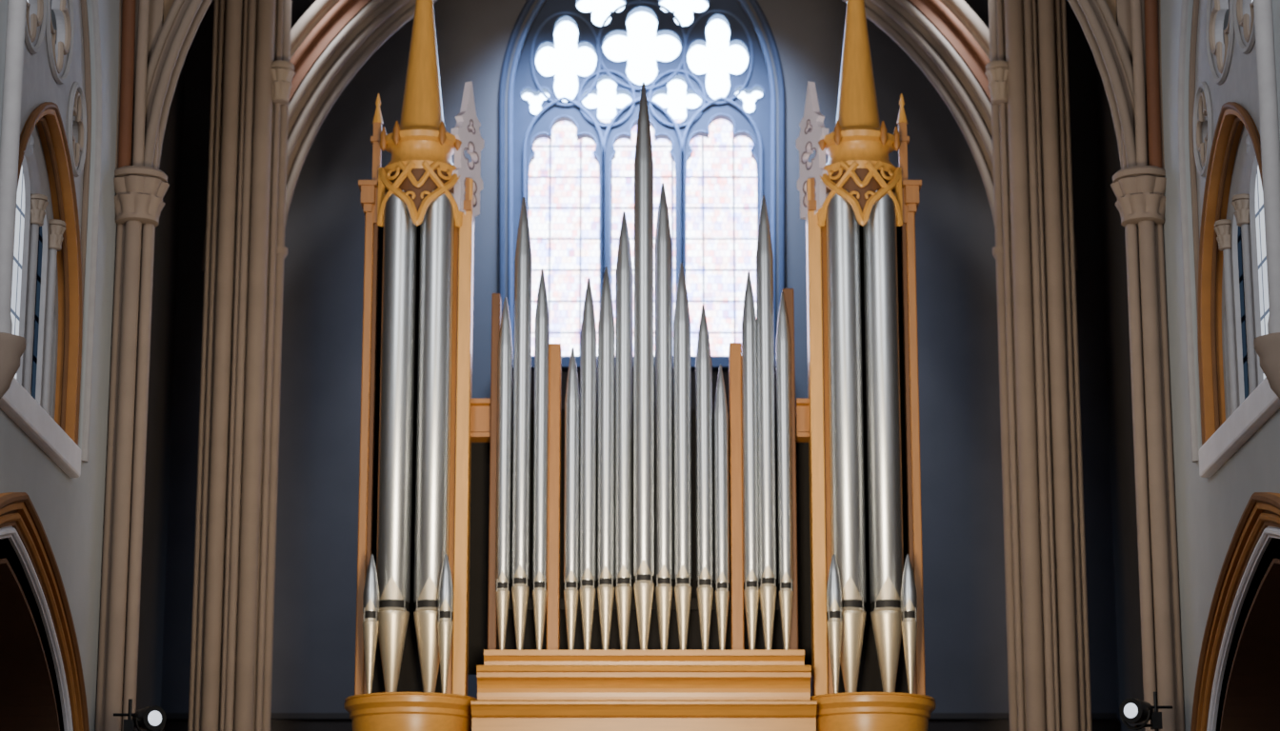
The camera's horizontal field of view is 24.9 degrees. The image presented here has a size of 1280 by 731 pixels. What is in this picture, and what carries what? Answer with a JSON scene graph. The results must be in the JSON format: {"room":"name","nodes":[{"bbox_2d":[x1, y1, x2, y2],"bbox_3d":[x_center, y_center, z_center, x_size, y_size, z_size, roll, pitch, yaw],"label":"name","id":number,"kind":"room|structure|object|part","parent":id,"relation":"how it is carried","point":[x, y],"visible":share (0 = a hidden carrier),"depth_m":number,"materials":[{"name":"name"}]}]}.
{"room":"church interior","nodes":[
{"label":"church interior","id":0,"kind":"room"},
{"bbox_2d":[0,0,119,730],"bbox_3d":[-5.700,-1.286,24.554,0.500,17.000,11.200,0,-13,0],"label":"wall","id":1,"kind":"structure","parent":0,"point":[70,511],"depth_m":28.74,"materials":[{"name":"grey paint"}]},
{"bbox_2d":[0,0,26,399],"bbox_3d":[-5.380,-3.659,25.167,0.436,8.101,0.436,-10,-17,36],"label":"column","id":2,"kind":"structure","parent":1,"relation":"attached to","point":[12,347],"depth_m":24.61,"materials":[{"name":"beige stone"}]},
{"bbox_2d":[0,492,89,730],"bbox_3d":[-5.644,4.152,24.348,0.712,6.280,7.152,0,-13,0],"label":"arch","id":3,"kind":"object","parent":1,"relation":"attached to","point":[29,702],"visible":1,"depth_m":26.52,"materials":[{"name":"stone"}]},
{"bbox_2d":[0,0,102,478],"bbox_3d":[-5.600,-2.122,26.774,0.500,5.790,4.535,0,-13,0],"label":"window","id":4,"kind":"structure","parent":1,"relation":"in","point":[42,398],"depth_m":27.78,"materials":[{"name":"stone"}]},
{"bbox_3d":[-5.810,-2.235,26.731,0.020,5.350,2.800,0,-13,0],"label":"glass","id":5,"kind":"part","parent":4,"relation":"part of","materials":[{"name":"white glass"}]},
{"bbox_3d":[-5.540,-3.371,26.383,0.052,0.900,0.900,0,-13,0],"label":"foil moulding","id":6,"kind":"part","parent":4,"relation":"part of","materials":[{"name":"stone"}]},
{"bbox_3d":[-5.530,-3.371,26.383,0.061,1.070,1.070,0,-13,0],"label":"ring moulding","id":7,"kind":"part","parent":4,"relation":"part of","materials":[{"name":"stone"}]},
{"bbox_3d":[-5.810,-0.574,28.111,0.020,2.750,0.650,0,-13,0],"label":"glass","id":8,"kind":"part","parent":4,"relation":"part of","materials":[{"name":"white glass"}]},
{"bbox_3d":[-5.600,0.486,25.857,0.500,0.290,3.950,0,-13,0],"label":"sill","id":9,"kind":"part","parent":4,"relation":"part of","materials":[{"name":"white stone"}]},
{"bbox_3d":[-5.530,-3.290,27.597,0.061,1.230,1.230,0,-13,0],"label":"ring moulding","id":10,"kind":"part","parent":4,"relation":"part of","materials":[{"name":"stone"}]},
{"bbox_3d":[-5.540,-3.290,27.597,0.052,1.060,1.060,0,-13,0],"label":"foil moulding","id":11,"kind":"part","parent":4,"relation":"part of","materials":[{"name":"stone"}]},
{"bbox_3d":[-5.530,-2.318,28.446,0.061,0.950,0.810,0,-13,0],"label":"ring moulding","id":12,"kind":"part","parent":4,"relation":"part of","materials":[{"name":"stone"}]},
{"bbox_3d":[-5.540,-2.318,28.446,0.052,0.780,0.660,0,-13,0],"label":"foil moulding","id":13,"kind":"part","parent":4,"relation":"part of","materials":[{"name":"stone"}]},
{"bbox_3d":[-5.520,-2.105,27.101,0.065,5.366,3.645,0,-13,0],"label":"hood moulding","id":14,"kind":"part","parent":4,"relation":"part of","materials":[{"name":"beige stone"}]},
{"bbox_3d":[-5.450,-2.180,27.119,0.111,5.520,3.891,0,-13,0],"label":"hood moulding","id":15,"kind":"part","parent":4,"relation":"part of","materials":[{"name":"stone"}]},
{"bbox_2d":[95,0,169,730],"bbox_3d":[-5.260,-0.136,29.419,0.647,17.000,1.451,-1,-13,4],"label":"wall column","id":16,"kind":"structure","parent":0,"point":[140,190],"depth_m":29.71,"materials":[{"name":"beige stone"}]},
{"bbox_2d":[135,59,185,730],"bbox_3d":[-6.025,0.808,33.410,0.150,17.000,6.600,0,-13,0],"label":"wall","id":17,"kind":"structure","parent":0,"point":[149,687],"depth_m":35.97,"materials":[{"name":"paint"}]},
{"bbox_2d":[162,0,1117,23],"bbox_3d":[0.000,-5.006,31.203,11.200,6.700,0.130,0,-13,0],"label":"wall","id":18,"kind":"structure","parent":0,"point":[168,4],"depth_m":30.86,"materials":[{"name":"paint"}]},
{"bbox_2d":[131,0,1148,169],"bbox_3d":[0.000,-4.390,30.962,10.780,5.390,0.357,0,-13,0],"label":"arch","id":19,"kind":"object","parent":18,"relation":"attached to","point":[1100,29],"visible":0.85,"depth_m":30.58,"materials":[{"name":"grey stone"}]},
{"bbox_2d":[160,0,1119,730],"bbox_3d":[0.000,1.624,36.865,15.000,17.000,0.500,0,-13,0],"label":"wall","id":20,"kind":"structure","parent":0,"point":[316,552],"depth_m":37.05,"materials":[{"name":"stone"}]},
{"bbox_2d":[165,713,1117,719],"bbox_3d":[0.000,4.348,35.913,11.800,0.071,0.100,0,-13,0],"label":"trim","id":21,"kind":"structure","parent":20,"relation":"attached to","point":[170,716],"depth_m":35.87,"materials":[{"name":"paint"}]},
{"bbox_2d":[498,0,785,371],"bbox_3d":[0.025,-2.943,37.791,3.734,6.246,0.560,0,-13,0],"label":"window","id":22,"kind":"structure","parent":20,"relation":"in","point":[573,102],"depth_m":37.89,"materials":[{"name":"glass"}]},
{"bbox_3d":[-1.367,-3.457,37.933,0.411,0.401,0.026,0,-13,0],"label":"foil moulding","id":23,"kind":"part","parent":22,"relation":"part of","materials":[{"name":"stone"}]},
{"bbox_3d":[-0.984,-1.687,37.514,0.969,3.258,0.028,0,-13,0],"label":"lancet moulding","id":24,"kind":"part","parent":22,"relation":"part of","materials":[{"name":"stone"}]},
{"bbox_3d":[-0.972,-4.031,38.048,0.932,1.323,0.040,0,-13,0],"label":"ring moulding","id":25,"kind":"part","parent":22,"relation":"part of","materials":[{"name":"stone"}]},
{"bbox_3d":[-0.972,-4.026,38.067,0.845,1.232,0.026,0,-13,0],"label":"foil moulding","id":26,"kind":"part","parent":22,"relation":"part of","materials":[{"name":"stone"}]},
{"bbox_3d":[-0.514,-4.783,38.246,0.699,0.686,0.026,0,-13,0],"label":"foil moulding","id":27,"kind":"part","parent":22,"relation":"part of","materials":[{"name":"stone"}]},
{"bbox_3d":[-0.435,-3.494,37.921,0.755,0.792,0.040,0,-13,0],"label":"ring moulding","id":28,"kind":"part","parent":22,"relation":"part of","materials":[{"name":"stone"}]},
{"bbox_3d":[-0.435,-3.490,37.940,0.694,0.701,0.026,0,-13,0],"label":"foil moulding","id":29,"kind":"part","parent":22,"relation":"part of","materials":[{"name":"stone"}]},
{"bbox_3d":[0.025,-4.210,38.090,1.183,1.246,0.040,0,-13,0],"label":"ring moulding","id":30,"kind":"part","parent":22,"relation":"part of","materials":[{"name":"stone"}]},
{"bbox_3d":[0.025,-4.205,38.110,1.071,1.129,0.026,0,-13,0],"label":"foil moulding","id":31,"kind":"part","parent":22,"relation":"part of","materials":[{"name":"stone"}]},
{"bbox_3d":[0.025,-4.485,38.432,3.352,2.530,0.020,0,-13,0],"label":"glass","id":32,"kind":"part","parent":22,"relation":"part of","materials":[{"name":"white glass"}]},
{"bbox_3d":[0.037,-1.675,37.511,0.888,3.231,0.028,0,-13,0],"label":"lancet moulding","id":33,"kind":"part","parent":22,"relation":"part of","materials":[{"name":"stone"}]},
{"bbox_3d":[0.025,-1.627,37.757,3.242,3.318,0.020,0,-13,0],"label":"lancet glass","id":34,"kind":"part","parent":22,"relation":"part of","materials":[{"name":"white glass"}]},
{"bbox_3d":[0.024,0.008,37.052,3.647,0.162,0.480,0,-13,0],"label":"sill","id":35,"kind":"part","parent":22,"relation":"part of","materials":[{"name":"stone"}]},
{"bbox_3d":[0.485,-3.490,37.940,0.694,0.701,0.026,0,-13,0],"label":"foil moulding","id":36,"kind":"part","parent":22,"relation":"part of","materials":[{"name":"stone"}]},
{"bbox_3d":[0.485,-3.494,37.921,0.755,0.792,0.040,0,-13,0],"label":"ring moulding","id":37,"kind":"part","parent":22,"relation":"part of","materials":[{"name":"stone"}]},
{"bbox_3d":[0.576,-4.783,38.246,0.699,0.686,0.026,0,-13,0],"label":"foil moulding","id":38,"kind":"part","parent":22,"relation":"part of","materials":[{"name":"stone"}]},
{"bbox_3d":[1.022,-4.057,38.054,0.932,1.323,0.040,0,-13,0],"label":"ring moulding","id":39,"kind":"part","parent":22,"relation":"part of","materials":[{"name":"stone"}]},
{"bbox_3d":[1.022,-4.052,38.073,0.846,1.232,0.026,0,-13,0],"label":"foil moulding","id":40,"kind":"part","parent":22,"relation":"part of","materials":[{"name":"stone"}]},
{"bbox_3d":[1.058,-1.700,37.517,0.970,3.284,0.028,0,-13,0],"label":"lancet moulding","id":41,"kind":"part","parent":22,"relation":"part of","materials":[{"name":"stone"}]},
{"bbox_3d":[1.430,-3.482,37.939,0.411,0.401,0.026,0,-13,0],"label":"foil moulding","id":42,"kind":"part","parent":22,"relation":"part of","materials":[{"name":"stone"}]},
{"bbox_2d":[1094,59,1144,730],"bbox_3d":[6.025,0.808,33.410,0.150,17.000,6.600,0,-13,0],"label":"wall","id":43,"kind":"structure","parent":0,"point":[1130,662],"depth_m":35.97,"materials":[{"name":"paint"}]},
{"bbox_2d":[1110,0,1184,730],"bbox_3d":[5.260,-0.136,29.419,0.647,17.000,1.451,1,-13,-4],"label":"wall column","id":44,"kind":"structure","parent":0,"point":[1139,190],"depth_m":29.72,"materials":[{"name":"beige stone"}]},
{"bbox_2d":[1160,0,1279,730],"bbox_3d":[5.700,-1.286,24.554,0.500,17.000,11.200,0,-13,0],"label":"wall","id":45,"kind":"structure","parent":0,"point":[1209,511],"depth_m":28.78,"materials":[{"name":"grey paint"}]},
{"bbox_2d":[1177,0,1279,478],"bbox_3d":[5.600,-2.122,26.774,0.500,5.790,4.535,0,-13,0],"label":"window","id":46,"kind":"structure","parent":45,"relation":"in","point":[1237,398],"depth_m":27.80,"materials":[{"name":"stone"}]},
{"bbox_3d":[5.450,-2.180,27.119,0.111,5.520,3.891,0,-13,0],"label":"hood moulding","id":47,"kind":"part","parent":46,"relation":"part of","materials":[{"name":"stone"}]},
{"bbox_3d":[5.520,-2.105,27.101,0.065,5.366,3.645,0,-13,0],"label":"hood moulding","id":48,"kind":"part","parent":46,"relation":"part of","materials":[{"name":"beige stone"}]},
{"bbox_3d":[5.540,-2.318,28.446,0.052,0.780,0.660,0,-13,0],"label":"foil moulding","id":49,"kind":"part","parent":46,"relation":"part of","materials":[{"name":"stone"}]},
{"bbox_3d":[5.530,-2.318,28.446,0.061,0.950,0.810,0,-13,0],"label":"ring moulding","id":50,"kind":"part","parent":46,"relation":"part of","materials":[{"name":"stone"}]},
{"bbox_3d":[5.540,-3.290,27.597,0.052,1.060,1.060,0,-13,0],"label":"foil moulding","id":51,"kind":"part","parent":46,"relation":"part of","materials":[{"name":"stone"}]},
{"bbox_3d":[5.530,-3.290,27.597,0.061,1.230,1.230,0,-13,0],"label":"ring moulding","id":52,"kind":"part","parent":46,"relation":"part of","materials":[{"name":"stone"}]},
{"bbox_3d":[5.600,0.486,25.857,0.500,0.290,3.950,0,-13,0],"label":"sill","id":53,"kind":"part","parent":46,"relation":"part of","materials":[{"name":"white stone"}]},
{"bbox_3d":[5.810,-0.574,28.111,0.020,2.750,0.650,0,-13,0],"label":"glass","id":54,"kind":"part","parent":46,"relation":"part of","materials":[{"name":"white glass"}]},
{"bbox_3d":[5.530,-3.371,26.383,0.061,1.070,1.070,0,-13,0],"label":"ring moulding","id":55,"kind":"part","parent":46,"relation":"part of","materials":[{"name":"stone"}]},
{"bbox_3d":[5.540,-3.371,26.383,0.052,0.900,0.900,0,-13,0],"label":"foil moulding","id":56,"kind":"part","parent":46,"relation":"part of","materials":[{"name":"stone"}]},
{"bbox_3d":[5.810,-2.235,26.731,0.020,5.350,2.800,0,-13,0],"label":"glass","id":57,"kind":"part","parent":46,"relation":"part of","materials":[{"name":"white glass"}]},
{"bbox_2d":[1190,492,1279,730],"bbox_3d":[5.644,4.152,24.348,0.712,6.280,7.152,0,-13,0],"label":"arch","id":58,"kind":"object","parent":45,"relation":"attached to","point":[1251,701],"visible":1,"depth_m":26.53,"materials":[{"name":"stone"}]},
{"bbox_2d":[1253,0,1279,399],"bbox_3d":[5.380,-3.659,25.167,0.436,8.101,0.436,10,-17,-36],"label":"column","id":59,"kind":"structure","parent":45,"relation":"attached to","point":[1267,347],"depth_m":24.63,"materials":[{"name":"beige stone"}]},
{"bbox_3d":[0.000,7.521,24.425,18.000,0.200,23.000,0,-13,0],"label":"floor","id":60,"kind":"structure","parent":0,"visible":0},
{"bbox_2d":[113,699,166,730],"bbox_3d":[-4.863,5.614,27.455,0.626,4.905,0.520,0,-13,0],"label":"lamp","id":61,"kind":"object","parent":60,"relation":"on","point":[149,718],"visible":1,"depth_m":27.81,"materials":[{"name":"black metal"}]},
{"bbox_3d":[-4.925,3.502,27.965,0.100,0.160,0.080,0,-13,0],"label":"arm knob","id":62,"kind":"part","parent":61,"relation":"part of","materials":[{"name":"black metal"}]},
{"bbox_2d":[188,0,295,730],"bbox_3d":[-4.691,1.245,34.176,1.046,16.501,0.908,0,-13,0],"label":"stone pier","id":63,"kind":"object","parent":60,"relation":"on","point":[252,71],"visible":1,"depth_m":34.16,"materials":[{"name":"beige stone"}]},
{"bbox_2d":[343,0,936,730],"bbox_3d":[0.000,1.673,31.515,6.320,14.444,1.690,0,-13,0],"label":"pipe organ","id":64,"kind":"object","parent":60,"relation":"on","point":[634,562],"visible":1,"depth_m":31.48,"materials":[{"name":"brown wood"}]},
{"bbox_3d":[-3.005,0.787,31.797,0.094,5.795,0.350,0,-13,0],"label":"tower post","id":65,"kind":"part","parent":64,"relation":"part of","materials":[{"name":"brown wood"}]},
{"bbox_3d":[-2.853,-2.525,32.276,0.100,0.276,0.100,0,-13,0],"label":"crown knob","id":66,"kind":"part","parent":64,"relation":"part of","materials":[{"name":"brown wood"}]},
{"bbox_3d":[-2.692,-2.574,32.072,0.100,0.276,0.100,0,-13,0],"label":"crown knob","id":67,"kind":"part","parent":64,"relation":"part of","materials":[{"name":"brown wood"}]},
{"bbox_3d":[-2.493,0.790,32.007,0.930,5.886,0.060,0,-13,0],"label":"tower panel","id":68,"kind":"part","parent":64,"relation":"part of","materials":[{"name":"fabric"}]},
{"bbox_3d":[-2.188,-2.574,32.072,0.100,0.276,0.100,0,-13,0],"label":"crown knob","id":69,"kind":"part","parent":64,"relation":"part of","materials":[{"name":"brown wood"}]},
{"bbox_3d":[-2.026,-2.525,32.276,0.100,0.276,0.100,0,-13,0],"label":"crown knob","id":70,"kind":"part","parent":64,"relation":"part of","materials":[{"name":"brown wood"}]},
{"bbox_3d":[-1.934,0.782,31.772,0.146,5.795,0.400,0,-13,0],"label":"tower post","id":71,"kind":"part","parent":64,"relation":"part of","materials":[{"name":"brown wood"}]},
{"bbox_3d":[-1.788,0.608,31.962,0.283,0.429,0.310,0,-13,0],"label":"connecting rail","id":72,"kind":"part","parent":64,"relation":"part of","materials":[{"name":"brown wood"}]},
{"bbox_3d":[-1.591,1.206,31.749,0.093,4.050,0.350,0,-13,0],"label":"case post","id":73,"kind":"part","parent":64,"relation":"part of","materials":[{"name":"brown wood"}]},
{"bbox_3d":[-0.938,1.487,31.683,0.135,3.474,0.350,0,-13,0],"label":"case post","id":74,"kind":"part","parent":64,"relation":"part of","materials":[{"name":"brown wood"}]},
{"bbox_3d":[0.005,1.937,32.044,3.816,2.963,0.060,0,-13,0],"label":"case panel","id":75,"kind":"part","parent":64,"relation":"part of","materials":[{"name":"wood"}]},
{"bbox_3d":[0.045,3.251,31.225,3.376,0.171,1.530,0,-13,0],"label":"cornice","id":76,"kind":"part","parent":64,"relation":"part of","materials":[{"name":"brown wood"}]},
{"bbox_3d":[1.052,1.482,31.684,0.135,3.485,0.350,0,-13,0],"label":"case post","id":77,"kind":"part","parent":64,"relation":"part of","materials":[{"name":"brown wood"}]},
{"bbox_3d":[1.638,1.180,31.755,0.124,4.104,0.350,0,-13,0],"label":"case post","id":78,"kind":"part","parent":64,"relation":"part of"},
{"bbox_3d":[1.846,0.608,31.962,0.252,0.429,0.310,0,-13,0],"label":"connecting rail","id":79,"kind":"part","parent":64,"relation":"part of","materials":[{"name":"brown wood"}]},
{"bbox_3d":[1.934,0.782,31.772,0.146,5.795,0.400,0,-13,0],"label":"tower post","id":80,"kind":"part","parent":64,"relation":"part of","materials":[{"name":"brown wood"}]},
{"bbox_3d":[2.026,-2.525,32.276,0.100,0.276,0.100,0,-13,0],"label":"crown knob","id":81,"kind":"part","parent":64,"relation":"part of","materials":[{"name":"brown wood"}]},
{"bbox_3d":[2.188,-2.574,32.072,0.100,0.276,0.100,0,-13,0],"label":"crown knob","id":82,"kind":"part","parent":64,"relation":"part of","materials":[{"name":"brown wood"}]},
{"bbox_3d":[2.493,0.790,32.007,0.930,5.886,0.060,0,-13,0],"label":"tower panel","id":83,"kind":"part","parent":64,"relation":"part of","materials":[{"name":"metal"}]},
{"bbox_3d":[2.692,-2.574,32.072,0.100,0.276,0.100,0,-13,0],"label":"crown knob","id":84,"kind":"part","parent":64,"relation":"part of","materials":[{"name":"brown wood"}]},
{"bbox_3d":[2.853,-2.525,32.276,0.100,0.276,0.100,0,-13,0],"label":"crown knob","id":85,"kind":"part","parent":64,"relation":"part of","materials":[{"name":"brown wood"}]},
{"bbox_3d":[3.005,0.787,31.797,0.094,5.795,0.350,0,-13,0],"label":"tower post","id":86,"kind":"part","parent":64,"relation":"part of","materials":[{"name":"brown wood"}]},
{"bbox_2d":[984,0,1091,730],"bbox_3d":[4.691,1.245,34.176,1.046,16.501,0.908,0,-13,0],"label":"stone pier","id":87,"kind":"object","parent":60,"relation":"on","point":[1027,72],"visible":1,"depth_m":34.15,"materials":[{"name":"beige stone"}]},
{"bbox_2d":[1119,692,1172,730],"bbox_3d":[4.920,5.578,27.463,0.626,4.979,0.520,0,-13,0],"label":"lamp","id":88,"kind":"object","parent":60,"relation":"on","point":[1131,710],"visible":1,"depth_m":27.84,"materials":[{"name":"black metal"}]},
{"bbox_3d":[4.873,3.470,27.910,0.254,0.059,0.032,7,-15,-28],"label":"lamp arm","id":89,"kind":"part","parent":88,"relation":"part of","materials":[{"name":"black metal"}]},
{"bbox_3d":[4.983,3.430,27.981,0.100,0.160,0.080,0,-13,0],"label":"arm knob","id":90,"kind":"part","parent":88,"relation":"part of","materials":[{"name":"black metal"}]},
{"bbox_3d":[0.000,-4.592,36.279,10.350,5.175,0.200,0,-13,0],"label":"wall","id":91,"kind":"structure","parent":0,"visible":0},
{"bbox_2d":[201,0,1078,272],"bbox_3d":[0.000,-3.691,36.069,10.650,5.325,0.596,0,-13,0],"label":"arch","id":92,"kind":"object","parent":91,"relation":"attached to","point":[332,40],"visible":0.39,"depth_m":35.98,"materials":[{"name":"grey stone"}]}
]}

